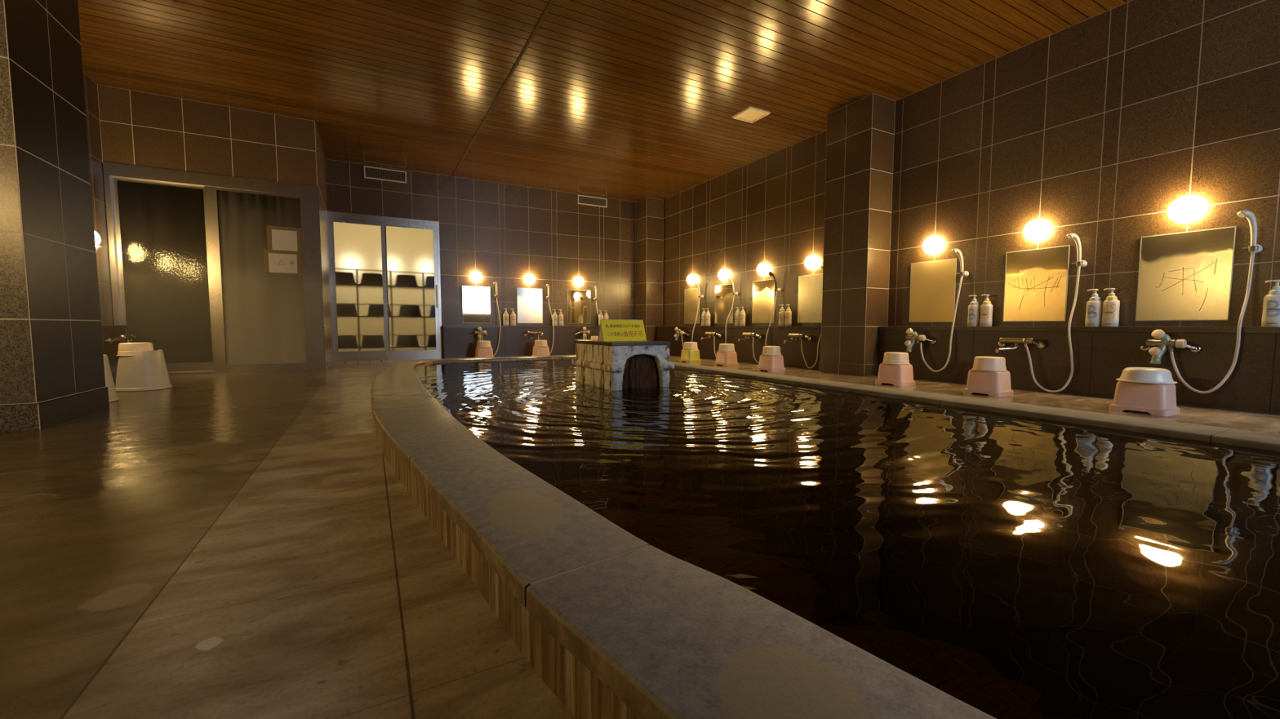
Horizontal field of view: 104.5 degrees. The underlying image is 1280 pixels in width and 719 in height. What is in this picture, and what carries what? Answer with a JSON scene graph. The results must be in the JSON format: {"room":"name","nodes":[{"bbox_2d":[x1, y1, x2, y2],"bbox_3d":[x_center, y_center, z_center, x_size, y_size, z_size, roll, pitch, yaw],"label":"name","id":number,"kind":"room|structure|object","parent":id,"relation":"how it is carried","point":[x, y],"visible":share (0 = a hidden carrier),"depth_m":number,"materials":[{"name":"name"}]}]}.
{"room":"spa","nodes":[
{"label":"spa","id":0,"kind":"room"},
{"bbox_2d":[0,0,109,432],"bbox_3d":[-3.513,-1.076,2.517,0.789,2.877,0.757,-2,4,-29],"label":"pillar","id":1,"kind":"structure","parent":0,"point":[52,367],"depth_m":2.58,"materials":[{"name":"tile"}]},
{"bbox_2d":[83,72,114,325],"bbox_3d":[-3.368,-0.753,1.294,0.151,3.557,11.491,-2,4,-29],"label":"wall","id":2,"kind":"structure","parent":0,"point":[91,91],"depth_m":4.78,"materials":[{"name":"brown tile"}]},
{"bbox_2d":[101,325,128,381],"bbox_3d":[-4.542,0.006,3.818,0.164,0.538,2.375,-2,4,-29],"label":"wall","id":3,"kind":"structure","parent":2,"relation":"attached to","point":[111,350],"depth_m":4.61,"materials":[{"name":"tile"}]},
{"bbox_2d":[104,334,135,344],"bbox_3d":[-4.805,-0.171,4.665,0.219,0.122,0.348,-2,4,-29],"label":"shower mixer","id":4,"kind":"object","parent":3,"relation":"attached to","point":[128,338],"visible":0.81,"depth_m":4.56,"materials":[{"name":"silver metal"}]},
{"bbox_2d":[97,84,317,186],"bbox_3d":[-4.520,-2.363,5.306,1.775,0.789,0.081,-2,4,-29],"label":"wall","id":5,"kind":"structure","parent":0,"point":[138,128],"depth_m":5.22,"materials":[{"name":"brown tile"}]},
{"bbox_2d":[111,176,214,373],"bbox_3d":[-4.931,-0.849,5.193,0.759,1.973,0.033,-2,4,-29],"label":"door","id":6,"kind":"structure","parent":5,"relation":"in","point":[161,233],"depth_m":5.18,"materials":[{"name":"glass"}]},
{"bbox_2d":[102,161,325,374],"bbox_3d":[-4.517,-0.913,5.404,1.775,2.118,0.105,-2,4,-29],"label":"door frame","id":7,"kind":"structure","parent":5,"relation":"attached to","point":[309,193],"depth_m":5.50,"materials":[{"name":"metal"}]},
{"bbox_2d":[204,185,310,371],"bbox_3d":[-4.239,-0.871,5.533,0.864,1.973,0.033,-2,4,-29],"label":"door","id":8,"kind":"structure","parent":5,"relation":"in","point":[260,317],"depth_m":5.50,"materials":[{"name":"metal"}]},
{"bbox_2d":[262,248,302,276],"bbox_3d":[-4.038,-1.094,5.622,0.365,0.282,0.003,-2,4,-29],"label":"notice sheet","id":9,"kind":"object","parent":8,"relation":"attached to","point":[274,260],"visible":1,"depth_m":5.62,"materials":[{"name":"grey paper"}]},
{"bbox_2d":[266,225,302,251],"bbox_3d":[-4.016,-1.352,5.617,0.335,0.297,0.003,-2,4,-29],"label":"notice sheet","id":10,"kind":"object","parent":8,"relation":"attached to","point":[278,237],"visible":1,"depth_m":5.61,"materials":[{"name":"grey paper"}]},
{"bbox_2d":[312,120,333,368],"bbox_3d":[-4.092,-1.375,6.406,0.049,2.907,1.475,-2,4,-29],"label":"wall","id":11,"kind":"structure","parent":0,"point":[320,157],"depth_m":6.29,"materials":[{"name":"tile"}]},
{"bbox_2d":[324,159,636,358],"bbox_3d":[-2.921,-1.204,7.972,7.464,3.557,0.121,-2,4,-29],"label":"wall","id":12,"kind":"structure","parent":0,"point":[504,233],"depth_m":8.28,"materials":[{"name":"brown tile"}]},
{"bbox_2d":[328,217,385,359],"bbox_3d":[-4.120,-1.023,7.315,0.720,2.020,0.030,-2,4,-29],"label":"door","id":13,"kind":"structure","parent":12,"relation":"in","point":[356,256],"depth_m":7.29,"materials":[{"name":"glass"}]},
{"bbox_2d":[327,210,442,361],"bbox_3d":[-3.796,-1.060,7.471,1.474,2.135,0.092,-2,4,-29],"label":"door frame","id":14,"kind":"structure","parent":12,"relation":"attached to","point":[332,215],"depth_m":7.41,"materials":[{"name":"metal"}]},
{"bbox_2d":[364,165,406,183],"bbox_3d":[-3.758,-2.733,7.328,0.560,0.172,0.014,-2,4,-29],"label":"air vent","id":15,"kind":"object","parent":12,"relation":"in","point":[370,172],"visible":1,"depth_m":7.32,"materials":[{"name":"grey metal"}]},
{"bbox_2d":[380,222,439,358],"bbox_3d":[-3.506,-1.041,7.599,0.770,2.020,0.050,-2,4,-29],"label":"door","id":16,"kind":"structure","parent":12,"relation":"in","point":[409,254],"depth_m":7.60,"materials":[{"name":"glass"}]},
{"bbox_2d":[462,285,490,323],"bbox_3d":[-2.656,-0.892,8.062,0.444,0.600,0.008,-2,4,-29],"label":"wall mirror","id":17,"kind":"object","parent":12,"relation":"attached to","point":[476,300],"visible":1,"depth_m":8.06,"materials":[{"name":"clear glass"}]},
{"bbox_2d":[470,271,482,282],"bbox_3d":[-2.634,-1.338,7.992,0.190,0.190,0.098,-2,4,-29],"label":"wall lamp","id":18,"kind":"object","parent":12,"relation":"attached to","point":[475,276],"visible":1,"depth_m":7.97,"materials":[{"name":"white glass"}]},
{"bbox_2d":[442,325,599,358],"bbox_3d":[-1.559,-0.314,8.618,3.488,0.538,0.164,-2,4,-29],"label":"wall","id":19,"kind":"structure","parent":12,"relation":"attached to","point":[457,343],"depth_m":8.23,"materials":[{"name":"tile"}]},
{"bbox_2d":[469,326,488,341],"bbox_3d":[-2.540,-0.406,7.882,0.294,0.227,0.196,-2,4,-29],"label":"shower mixer","id":20,"kind":"object","parent":19,"relation":"attached to","point":[480,332],"visible":0.99,"depth_m":7.85,"materials":[{"name":"metal"}]},
{"bbox_2d":[516,287,542,323],"bbox_3d":[-1.882,-0.919,8.486,0.444,0.600,0.008,-2,4,-29],"label":"wall mirror","id":21,"kind":"object","parent":12,"relation":"attached to","point":[529,300],"visible":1,"depth_m":8.48,"materials":[{"name":"clear glass"}]},
{"bbox_2d":[524,273,535,284],"bbox_3d":[-1.859,-1.365,8.416,0.190,0.190,0.098,-2,4,-29],"label":"wall lamp","id":22,"kind":"object","parent":12,"relation":"attached to","point":[529,278],"visible":1,"depth_m":8.39,"materials":[{"name":"white glass"}]},
{"bbox_2d":[567,289,590,324],"bbox_3d":[-1.097,-0.947,8.915,0.444,0.600,0.008,-2,4,-29],"label":"wall mirror","id":23,"kind":"object","parent":12,"relation":"attached to","point":[578,300],"visible":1,"depth_m":8.91,"materials":[{"name":"clear glass"}]},
{"bbox_2d":[573,276,583,287],"bbox_3d":[-1.075,-1.393,8.845,0.190,0.190,0.098,-2,4,-29],"label":"wall lamp","id":24,"kind":"object","parent":12,"relation":"attached to","point":[578,281],"visible":1,"depth_m":8.81,"materials":[{"name":"white glass"}]},
{"bbox_2d":[577,194,607,207],"bbox_3d":[-0.852,-2.847,8.915,0.570,0.158,0.014,-2,4,-29],"label":"air vent","id":25,"kind":"object","parent":12,"relation":"in","point":[582,199],"visible":1,"depth_m":8.92,"materials":[{"name":"grey metal"}]},
{"bbox_2d":[636,197,663,341],"bbox_3d":[0.184,-1.545,9.369,0.357,2.857,0.377,-2,4,-29],"label":"pillar","id":26,"kind":"structure","parent":12,"relation":"attached to","point":[650,211],"depth_m":9.20,"materials":[{"name":"brown tile"}]},
{"bbox_3d":[-2.374,-1.042,8.163,0.073,0.054,0.085,-2,4,-29],"label":"holder","id":27,"kind":"object","parent":12,"relation":"attached to","visible":0},
{"bbox_2d":[481,281,500,356],"bbox_3d":[-2.381,-0.648,8.004,0.141,1.223,0.351,2,4,27],"label":"shower","id":28,"kind":"object","parent":27,"relation":"attached to","point":[494,282],"visible":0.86,"depth_m":8.08,"materials":[{"name":"white plastic"}]},
{"bbox_2d":[77,0,1131,201],"bbox_3d":[-0.768,-2.674,3.990,7.414,0.120,13.941,-2,4,-29],"label":"ceiling","id":29,"kind":"structure","parent":0,"point":[634,100],"depth_m":4.47,"materials":[{"name":"brown wood"}]},
{"bbox_2d":[360,134,403,152],"bbox_3d":[-3.334,-2.780,6.399,0.480,0.007,0.455,-2,4,-29],"label":"trim","id":30,"kind":"structure","parent":29,"relation":"attached to","point":[360,135],"depth_m":6.36,"materials":[{"name":"brown wood"}]},
{"bbox_2d":[451,0,554,177],"bbox_3d":[-0.255,-2.537,2.881,0.024,0.010,11.191,-2,4,-29],"label":"trim","id":31,"kind":"structure","parent":29,"relation":"attached to","point":[541,19],"depth_m":4.57,"materials":[{"name":"brown wood"}]},
{"bbox_2d":[731,106,770,123],"bbox_3d":[1.228,-2.702,5.489,0.304,0.020,0.304,-2,4,-29],"label":"ceiling vent","id":32,"kind":"object","parent":29,"relation":"in","point":[749,114],"visible":1,"depth_m":5.46,"materials":[{"name":"plastic"}]},
{"bbox_2d":[737,110,764,120],"bbox_3d":[1.228,-2.700,5.489,0.230,0.007,0.230,-2,4,-29],"label":"diffuser","id":33,"kind":"object","parent":32,"relation":"attached to","point":[747,115],"depth_m":5.48,"materials":[{"name":"plastic"}]},
{"bbox_2d":[0,355,1279,718],"bbox_3d":[-0.184,0.310,3.115,7.114,0.001,11.191,-2,4,-29],"label":"floor","id":34,"kind":"structure","parent":0,"point":[240,545],"depth_m":1.08,"materials":[{"name":"tile"}]},
{"bbox_2d":[103,355,119,402],"bbox_3d":[-3.741,0.132,3.327,0.320,0.316,0.300,-3,5,-37],"label":"chair","id":35,"kind":"object","parent":34,"relation":"on","point":[109,383],"visible":0.17,"depth_m":3.37,"materials":[{"name":"beige plastic"}]},
{"bbox_2d":[115,350,172,391],"bbox_3d":[-4.040,0.084,4.028,0.320,0.316,0.300,-1,4,-17],"label":"stool","id":36,"kind":"object","parent":34,"relation":"on","point":[145,371],"visible":0.96,"depth_m":3.93,"materials":[{"name":"beige plastic"}]},
{"bbox_2d":[116,342,154,355],"bbox_3d":[-4.066,-0.085,4.002,0.225,0.102,0.225,-2,4,-29],"label":"basin","id":37,"kind":"object","parent":36,"relation":"on","point":[124,348],"visible":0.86,"depth_m":3.92,"materials":[{"name":"beige plastic"}]},
{"bbox_2d":[331,360,393,364],"bbox_3d":[-3.927,0.036,7.052,0.750,0.004,0.610,-2,4,-29],"label":"floor","id":38,"kind":"structure","parent":34,"relation":"on","point":[373,361],"depth_m":7.04,"materials":[{"name":"beige tile"}]},
{"bbox_2d":[474,347,493,357],"bbox_3d":[-2.406,-0.093,7.656,0.268,0.185,0.224,-2,4,-29],"label":"stool","id":39,"kind":"object","parent":34,"relation":"on","point":[480,352],"visible":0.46,"depth_m":7.57,"materials":[{"name":"pink plastic"}]},
{"bbox_2d":[476,340,491,347],"bbox_3d":[-2.405,-0.237,7.646,0.225,0.102,0.225,-2,4,-29],"label":"basin","id":40,"kind":"object","parent":39,"relation":"on","point":[482,344],"visible":1,"depth_m":7.56,"materials":[{"name":"beige plastic"}]},
{"bbox_2d":[532,346,550,355],"bbox_3d":[-1.615,-0.121,8.088,0.268,0.185,0.224,-2,4,-29],"label":"stool","id":41,"kind":"object","parent":34,"relation":"on","point":[537,351],"visible":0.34,"depth_m":8.01,"materials":[{"name":"pink plastic"}]},
{"bbox_2d":[680,349,701,362],"bbox_3d":[0.731,-0.057,7.191,0.224,0.185,0.268,-2,4,-29],"label":"stool","id":42,"kind":"object","parent":34,"relation":"on","point":[687,355],"visible":0.93,"depth_m":7.09,"materials":[{"name":"yellow plastic"}]},
{"bbox_2d":[682,342,697,349],"bbox_3d":[0.731,-0.201,7.182,0.225,0.102,0.225,-2,4,-29],"label":"basin","id":43,"kind":"object","parent":42,"relation":"on","point":[686,345],"visible":1,"depth_m":7.10,"materials":[{"name":"beige plastic"}]},
{"bbox_2d":[714,351,738,366],"bbox_3d":[1.146,-0.015,6.573,0.224,0.185,0.268,-2,4,-29],"label":"stool","id":44,"kind":"object","parent":34,"relation":"on","point":[724,358],"visible":0.95,"depth_m":6.48,"materials":[{"name":"pink plastic"}]},
{"bbox_2d":[718,343,735,351],"bbox_3d":[1.147,-0.159,6.564,0.225,0.102,0.225,-2,4,-29],"label":"basin","id":45,"kind":"object","parent":44,"relation":"on","point":[722,347],"visible":1,"depth_m":6.48,"materials":[{"name":"beige plastic"}]},
{"bbox_2d":[756,355,785,372],"bbox_3d":[1.528,0.040,5.771,0.224,0.185,0.268,-2,4,-29],"label":"stool","id":46,"kind":"object","parent":34,"relation":"on","point":[766,362],"visible":0.96,"depth_m":5.68,"materials":[{"name":"pink plastic"}]},
{"bbox_2d":[761,346,781,355],"bbox_3d":[1.528,-0.104,5.761,0.225,0.102,0.225,-2,4,-29],"label":"basin","id":47,"kind":"object","parent":46,"relation":"on","point":[766,350],"visible":1,"depth_m":5.68,"materials":[{"name":"beige plastic"}]},
{"bbox_2d":[875,363,915,386],"bbox_3d":[2.291,0.131,4.447,0.224,0.185,0.268,-2,4,-29],"label":"stool","id":48,"kind":"object","parent":34,"relation":"on","point":[901,375],"visible":0.94,"depth_m":4.36,"materials":[{"name":"pink plastic"}]},
{"bbox_2d":[881,351,910,364],"bbox_3d":[2.291,-0.013,4.438,0.225,0.102,0.225,-2,4,-29],"label":"basin","id":49,"kind":"object","parent":48,"relation":"on","point":[890,357],"visible":1,"depth_m":4.36,"materials":[{"name":"beige plastic"}]},
{"bbox_2d":[963,369,1013,397],"bbox_3d":[2.681,0.174,3.815,0.224,0.185,0.268,-2,4,-29],"label":"stool","id":50,"kind":"object","parent":34,"relation":"on","point":[993,384],"visible":0.94,"depth_m":3.73,"materials":[{"name":"pink plastic"}]},
{"bbox_2d":[971,356,1007,371],"bbox_3d":[2.681,0.030,3.806,0.225,0.102,0.225,-2,4,-29],"label":"basin","id":51,"kind":"object","parent":50,"relation":"on","point":[980,363],"visible":1,"depth_m":3.73,"materials":[{"name":"beige plastic"}]},
{"bbox_2d":[1109,381,1179,416],"bbox_3d":[3.087,0.228,3.034,0.224,0.185,0.268,-2,4,-29],"label":"stool","id":52,"kind":"object","parent":34,"relation":"on","point":[1155,399],"visible":0.88,"depth_m":2.96,"materials":[{"name":"pink plastic"}]},
{"bbox_2d":[1115,367,1177,384],"bbox_3d":[3.087,0.093,3.025,0.264,0.083,0.264,-2,4,-29],"label":"basin","id":53,"kind":"object","parent":52,"relation":"on","point":[1135,375],"visible":1,"depth_m":2.95,"materials":[{"name":"white plastic"}]},
{"bbox_2d":[818,93,895,376],"bbox_3d":[2.353,-1.263,5.409,0.367,2.877,0.590,-2,4,-29],"label":"column","id":54,"kind":"structure","parent":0,"point":[859,168],"depth_m":5.22,"materials":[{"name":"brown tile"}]},
{"bbox_2d":[655,326,1279,415],"bbox_3d":[2.943,-0.035,4.598,0.185,0.538,10.804,-2,4,-29],"label":"wall","id":55,"kind":"structure","parent":0,"point":[1100,355],"depth_m":3.78,"materials":[{"name":"tile"}]},
{"bbox_2d":[734,306,740,326],"bbox_3d":[1.445,-0.635,7.335,0.072,0.284,0.095,-2,4,-29],"label":"pump bottle","id":56,"kind":"object","parent":55,"relation":"on","point":[737,313],"visible":1,"depth_m":7.31,"materials":[{"name":"white plastic"}]},
{"bbox_2d":[739,306,745,326],"bbox_3d":[1.499,-0.628,7.237,0.072,0.284,0.095,-2,4,-29],"label":"pump bottle","id":57,"kind":"object","parent":55,"relation":"on","point":[742,316],"visible":1,"depth_m":7.21,"materials":[{"name":"white plastic"}]},
{"bbox_2d":[737,333,763,341],"bbox_3d":[1.501,-0.310,6.864,0.219,0.122,0.348,-2,4,-29],"label":"shower mixer","id":58,"kind":"object","parent":55,"relation":"attached to","point":[747,335],"visible":1,"depth_m":6.83,"materials":[{"name":"silver metal"}]},
{"bbox_2d":[778,304,785,326],"bbox_3d":[1.876,-0.581,6.551,0.072,0.284,0.095,-2,4,-29],"label":"pump bottle","id":59,"kind":"object","parent":55,"relation":"on","point":[781,313],"visible":1,"depth_m":6.52,"materials":[{"name":"white plastic"}]},
{"bbox_2d":[784,304,791,326],"bbox_3d":[1.931,-0.575,6.451,0.072,0.284,0.095,-2,4,-29],"label":"pump bottle","id":60,"kind":"object","parent":55,"relation":"on","point":[788,322],"visible":1,"depth_m":6.42,"materials":[{"name":"white plastic"}]},
{"bbox_2d":[783,333,813,343],"bbox_3d":[1.918,-0.258,6.105,0.219,0.122,0.348,-2,4,-29],"label":"shower mixer","id":61,"kind":"object","parent":55,"relation":"attached to","point":[793,336],"visible":1,"depth_m":6.08,"materials":[{"name":"silver metal"}]},
{"bbox_2d":[904,328,936,351],"bbox_3d":[2.654,-0.189,4.789,0.196,0.227,0.294,-2,4,-29],"label":"shower mixer","id":62,"kind":"object","parent":55,"relation":"attached to","point":[914,337],"visible":1,"depth_m":4.76,"materials":[{"name":"metal"}]},
{"bbox_2d":[920,248,963,372],"bbox_3d":[2.802,-0.452,4.608,0.329,1.141,0.145,2,4,28],"label":"shower","id":63,"kind":"object","parent":55,"relation":"attached to","point":[957,251],"visible":1,"depth_m":4.55,"materials":[{"name":"white plastic"}]},
{"bbox_2d":[967,294,980,326],"bbox_3d":[3.014,-0.439,4.477,0.072,0.284,0.095,-2,4,-29],"label":"pump bottle","id":64,"kind":"object","parent":55,"relation":"on","point":[973,319],"visible":0.99,"depth_m":4.45,"materials":[{"name":"white plastic"}]},
{"bbox_2d":[968,308,975,319],"bbox_3d":[2.986,-0.408,4.464,0.008,0.100,0.056,-2,4,-29],"label":"print","id":65,"kind":"object","parent":64,"relation":"attached to","point":[971,312],"depth_m":4.46,"materials":[{"name":"blue"}]},
{"bbox_2d":[979,294,992,326],"bbox_3d":[3.064,-0.433,4.386,0.072,0.284,0.095,-2,4,-29],"label":"pump bottle","id":66,"kind":"object","parent":55,"relation":"on","point":[986,308],"visible":0.98,"depth_m":4.36,"materials":[{"name":"white plastic"}]},
{"bbox_2d":[995,337,1048,352],"bbox_3d":[3.055,-0.116,4.033,0.219,0.122,0.348,-2,4,-29],"label":"shower mixer","id":67,"kind":"object","parent":55,"relation":"attached to","point":[1003,342],"visible":1,"depth_m":4.02,"materials":[{"name":"silver metal"}]},
{"bbox_2d":[1084,288,1102,327],"bbox_3d":[3.422,-0.388,3.735,0.072,0.284,0.095,-2,4,-29],"label":"pump bottle","id":68,"kind":"object","parent":55,"relation":"on","point":[1095,305],"visible":1,"depth_m":3.71,"materials":[{"name":"white plastic"}]},
{"bbox_2d":[1087,305,1097,318],"bbox_3d":[3.394,-0.357,3.722,0.008,0.100,0.056,-2,4,-29],"label":"print","id":69,"kind":"object","parent":68,"relation":"attached to","point":[1091,309],"depth_m":3.72,"materials":[{"name":"blue"}]},
{"bbox_2d":[1101,288,1119,327],"bbox_3d":[3.468,-0.383,3.651,0.072,0.284,0.095,-2,4,-29],"label":"pump bottle","id":70,"kind":"object","parent":55,"relation":"on","point":[1111,305],"visible":1,"depth_m":3.63,"materials":[{"name":"white plastic"}]},
{"bbox_2d":[1103,303,1115,312],"bbox_3d":[3.443,-0.376,3.637,0.012,0.063,0.068,-2,4,-29],"label":"print","id":71,"kind":"object","parent":70,"relation":"on","point":[1108,308],"depth_m":3.63,"materials":[{"name":"orange"}]},
{"bbox_2d":[1139,329,1201,364],"bbox_3d":[3.478,-0.086,3.289,0.196,0.227,0.294,-2,4,-29],"label":"shower mixer","id":72,"kind":"object","parent":55,"relation":"attached to","point":[1165,341],"visible":1,"depth_m":3.26,"materials":[{"name":"metal"}]},
{"bbox_2d":[1261,280,1279,327],"bbox_3d":[3.831,-0.337,2.990,0.072,0.284,0.095,-2,4,-29],"label":"pump bottle","id":73,"kind":"object","parent":55,"relation":"on","point":[1271,305],"visible":1,"depth_m":2.98,"materials":[{"name":"white plastic"}]},
{"bbox_2d":[1265,300,1279,316],"bbox_3d":[3.803,-0.306,2.977,0.008,0.100,0.056,-2,4,-29],"label":"print","id":74,"kind":"object","parent":73,"relation":"attached to","point":[1272,307],"depth_m":2.98,"materials":[{"name":"blue"}]},
{"bbox_2d":[662,0,1279,327],"bbox_3d":[3.003,-0.979,4.776,0.151,3.557,11.491,-2,4,-29],"label":"wall","id":75,"kind":"structure","parent":0,"point":[1091,128],"depth_m":3.94,"materials":[{"name":"brown tile"}]},
{"bbox_2d":[684,288,699,324],"bbox_3d":[0.887,-0.915,8.481,0.008,0.600,0.444,-2,4,-29],"label":"wall mirror","id":76,"kind":"object","parent":75,"relation":"attached to","point":[691,300],"visible":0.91,"depth_m":8.49,"materials":[{"name":"clear glass"}]},
{"bbox_2d":[718,268,728,280],"bbox_3d":[1.265,-1.310,7.670,0.098,0.190,0.190,-2,4,-29],"label":"wall lamp","id":77,"kind":"object","parent":75,"relation":"attached to","point":[722,273],"visible":1,"depth_m":7.62,"materials":[{"name":"white glass"}]},
{"bbox_2d":[714,284,733,323],"bbox_3d":[1.304,-0.863,7.722,0.008,0.600,0.444,-2,4,-29],"label":"wall mirror","id":78,"kind":"object","parent":75,"relation":"attached to","point":[723,296],"visible":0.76,"depth_m":7.72,"materials":[{"name":"clear glass"}]},
{"bbox_2d":[756,262,768,275],"bbox_3d":[1.687,-1.258,6.901,0.098,0.190,0.190,-2,4,-29],"label":"wall lamp","id":79,"kind":"object","parent":75,"relation":"attached to","point":[762,268],"visible":1,"depth_m":6.85,"materials":[{"name":"white glass"}]},
{"bbox_2d":[751,279,774,323],"bbox_3d":[1.726,-0.810,6.953,0.008,0.600,0.444,-2,4,-29],"label":"wall mirror","id":80,"kind":"object","parent":75,"relation":"attached to","point":[763,294],"visible":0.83,"depth_m":6.94,"materials":[{"name":"clear glass"}]},
{"bbox_2d":[773,288,781,292],"bbox_3d":[1.837,-0.934,6.662,0.084,0.054,0.073,-2,4,-29],"label":"holder","id":81,"kind":"object","parent":75,"relation":"attached to","point":[779,290],"visible":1,"depth_m":6.65,"materials":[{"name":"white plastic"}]},
{"bbox_2d":[752,271,777,364],"bbox_3d":[1.668,-0.557,6.693,0.321,1.243,0.127,2,4,27],"label":"shower","id":82,"kind":"object","parent":81,"relation":"attached to","point":[771,273],"visible":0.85,"depth_m":6.64,"materials":[{"name":"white plastic"}]},
{"bbox_2d":[797,273,822,323],"bbox_3d":[2.143,-0.758,6.194,0.008,0.600,0.444,-2,4,-29],"label":"wall mirror","id":83,"kind":"object","parent":75,"relation":"attached to","point":[810,286],"visible":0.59,"depth_m":6.21,"materials":[{"name":"clear glass"}]},
{"bbox_2d":[804,254,818,270],"bbox_3d":[2.104,-1.206,6.142,0.098,0.190,0.190,-2,4,-29],"label":"wall lamp","id":84,"kind":"object","parent":75,"relation":"attached to","point":[811,262],"visible":1,"depth_m":6.10,"materials":[{"name":"white glass"}]},
{"bbox_2d":[908,257,956,322],"bbox_3d":[2.868,-0.667,4.874,0.008,0.600,0.444,-2,4,-29],"label":"wall mirror","id":85,"kind":"object","parent":75,"relation":"attached to","point":[932,283],"visible":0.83,"depth_m":4.86,"materials":[{"name":"clear glass"}]},
{"bbox_2d":[922,235,943,255],"bbox_3d":[2.829,-1.115,4.822,0.098,0.190,0.190,-2,4,-29],"label":"wall lamp","id":86,"kind":"object","parent":75,"relation":"attached to","point":[933,245],"visible":1,"depth_m":4.78,"materials":[{"name":"white glass"}]},
{"bbox_2d":[1002,244,1070,321],"bbox_3d":[3.280,-0.616,4.122,0.008,0.600,0.444,-2,4,-29],"label":"wall mirror","id":87,"kind":"object","parent":75,"relation":"attached to","point":[1036,286],"visible":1,"depth_m":4.11,"materials":[{"name":"clear glass"}]},
{"bbox_2d":[1023,218,1051,242],"bbox_3d":[3.241,-1.063,4.070,0.098,0.190,0.190,-2,4,-29],"label":"wall lamp","id":88,"kind":"object","parent":75,"relation":"attached to","point":[1037,230],"visible":1,"depth_m":4.04,"materials":[{"name":"white glass"}]},
{"bbox_2d":[1071,260,1087,267],"bbox_3d":[3.391,-0.740,3.831,0.084,0.054,0.073,-2,4,-29],"label":"holder","id":89,"kind":"object","parent":75,"relation":"attached to","point":[1083,263],"visible":0.94,"depth_m":3.82,"materials":[{"name":"white metal"}]},
{"bbox_2d":[1025,233,1081,392],"bbox_3d":[3.215,-0.357,3.846,0.319,1.226,0.161,2,4,27],"label":"shower","id":90,"kind":"object","parent":89,"relation":"attached to","point":[1070,236],"visible":1,"depth_m":3.80,"materials":[{"name":"white plastic"}]},
{"bbox_2d":[1135,226,1236,320],"bbox_3d":[3.692,-0.565,3.373,0.008,0.600,0.444,-2,4,-29],"label":"wall mirror","id":91,"kind":"object","parent":75,"relation":"attached to","point":[1183,276],"visible":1,"depth_m":3.35,"materials":[{"name":"clear glass"}]},
{"bbox_2d":[1167,194,1208,223],"bbox_3d":[3.652,-1.012,3.321,0.098,0.190,0.190,-2,4,-29],"label":"wall lamp","id":92,"kind":"object","parent":75,"relation":"attached to","point":[1186,209],"visible":1,"depth_m":3.29,"materials":[{"name":"white glass"}]},
{"bbox_2d":[1241,244,1262,253],"bbox_3d":[3.802,-0.689,3.082,0.084,0.054,0.073,-2,4,-29],"label":"holder","id":93,"kind":"object","parent":75,"relation":"attached to","point":[1258,248],"visible":0.96,"depth_m":3.07,"materials":[{"name":"white metal"}]},
{"bbox_2d":[1169,210,1257,393],"bbox_3d":[3.622,-0.350,3.120,0.345,1.140,0.136,2,4,30],"label":"shower","id":94,"kind":"object","parent":93,"relation":"in","point":[1248,215],"visible":1,"depth_m":3.06,"materials":[{"name":"white plastic"}]},
{"bbox_3d":[2.254,-0.882,5.903,0.085,0.054,0.073,-2,4,-29],"label":"holder","id":95,"kind":"object","parent":75,"relation":"attached to","visible":0},
{"bbox_2d":[800,266,822,368],"bbox_3d":[2.087,-0.501,5.934,0.317,1.224,0.126,2,4,27],"label":"shower","id":96,"kind":"object","parent":95,"relation":"attached to","point":[821,267],"visible":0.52,"depth_m":5.92,"materials":[{"name":"white plastic"}]},
{"bbox_3d":[1.415,-0.987,7.431,0.085,0.054,0.073,-2,4,-29],"label":"holder","id":97,"kind":"object","parent":75,"relation":"attached to","visible":0},
{"bbox_2d":[713,278,734,356],"bbox_3d":[1.247,-0.603,7.459,0.317,1.229,0.131,2,4,27],"label":"shower","id":98,"kind":"object","parent":97,"relation":"attached to","point":[728,279],"visible":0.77,"depth_m":7.40,"materials":[{"name":"white plastic"}]},
{"bbox_3d":[0.114,0.983,2.359,3.000,0.040,8.500,-2,4,-29],"label":"floor","id":99,"kind":"structure","parent":0,"visible":0},
{"bbox_2d":[370,355,995,718],"bbox_3d":[-0.378,0.597,2.464,2.462,0.755,8.463,-1,4,-17],"label":"kerb","id":100,"kind":"object","parent":99,"relation":"on","point":[616,625],"visible":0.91,"depth_m":0.69,"materials":[{"name":"stone"}]},
{"bbox_2d":[413,358,1279,718],"bbox_3d":[0.366,0.248,2.379,2.328,0.001,7.981,-2,4,-29],"label":"pool water","id":101,"kind":"object","parent":100,"relation":"in","point":[1013,566],"visible":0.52,"depth_m":1.04,"materials":[{"name":"brown liquid"}]},
{"bbox_2d":[571,339,674,390],"bbox_3d":[-0.139,0.128,3.518,0.490,0.520,0.684,-2,4,-29],"label":"spout","id":102,"kind":"object","parent":101,"relation":"in","point":[607,365],"visible":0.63,"depth_m":3.27,"materials":[{"name":"stone"}]},
{"bbox_2d":[597,319,646,341],"bbox_3d":[-0.124,-0.206,3.480,0.335,0.151,0.104,-2,4,-30],"label":"sign","id":103,"kind":"object","parent":102,"relation":"on","point":[610,330],"visible":1,"depth_m":3.45,"materials":[{"name":"yellow plastic"}]},
{"bbox_2d":[622,354,657,389],"bbox_3d":[-0.013,0.185,3.303,0.284,0.425,0.165,-2,4,-29],"label":"opening","id":104,"kind":"object","parent":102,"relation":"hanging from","point":[638,371],"depth_m":3.25,"materials":[{"name":"brown wood"}]},
{"bbox_2d":[670,361,1279,451],"bbox_3d":[1.466,0.559,3.071,0.260,0.755,8.198,-2,4,-29],"label":"kerb","id":105,"kind":"object","parent":99,"relation":"on","point":[1259,440],"visible":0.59,"depth_m":2.23,"materials":[{"name":"stone"}]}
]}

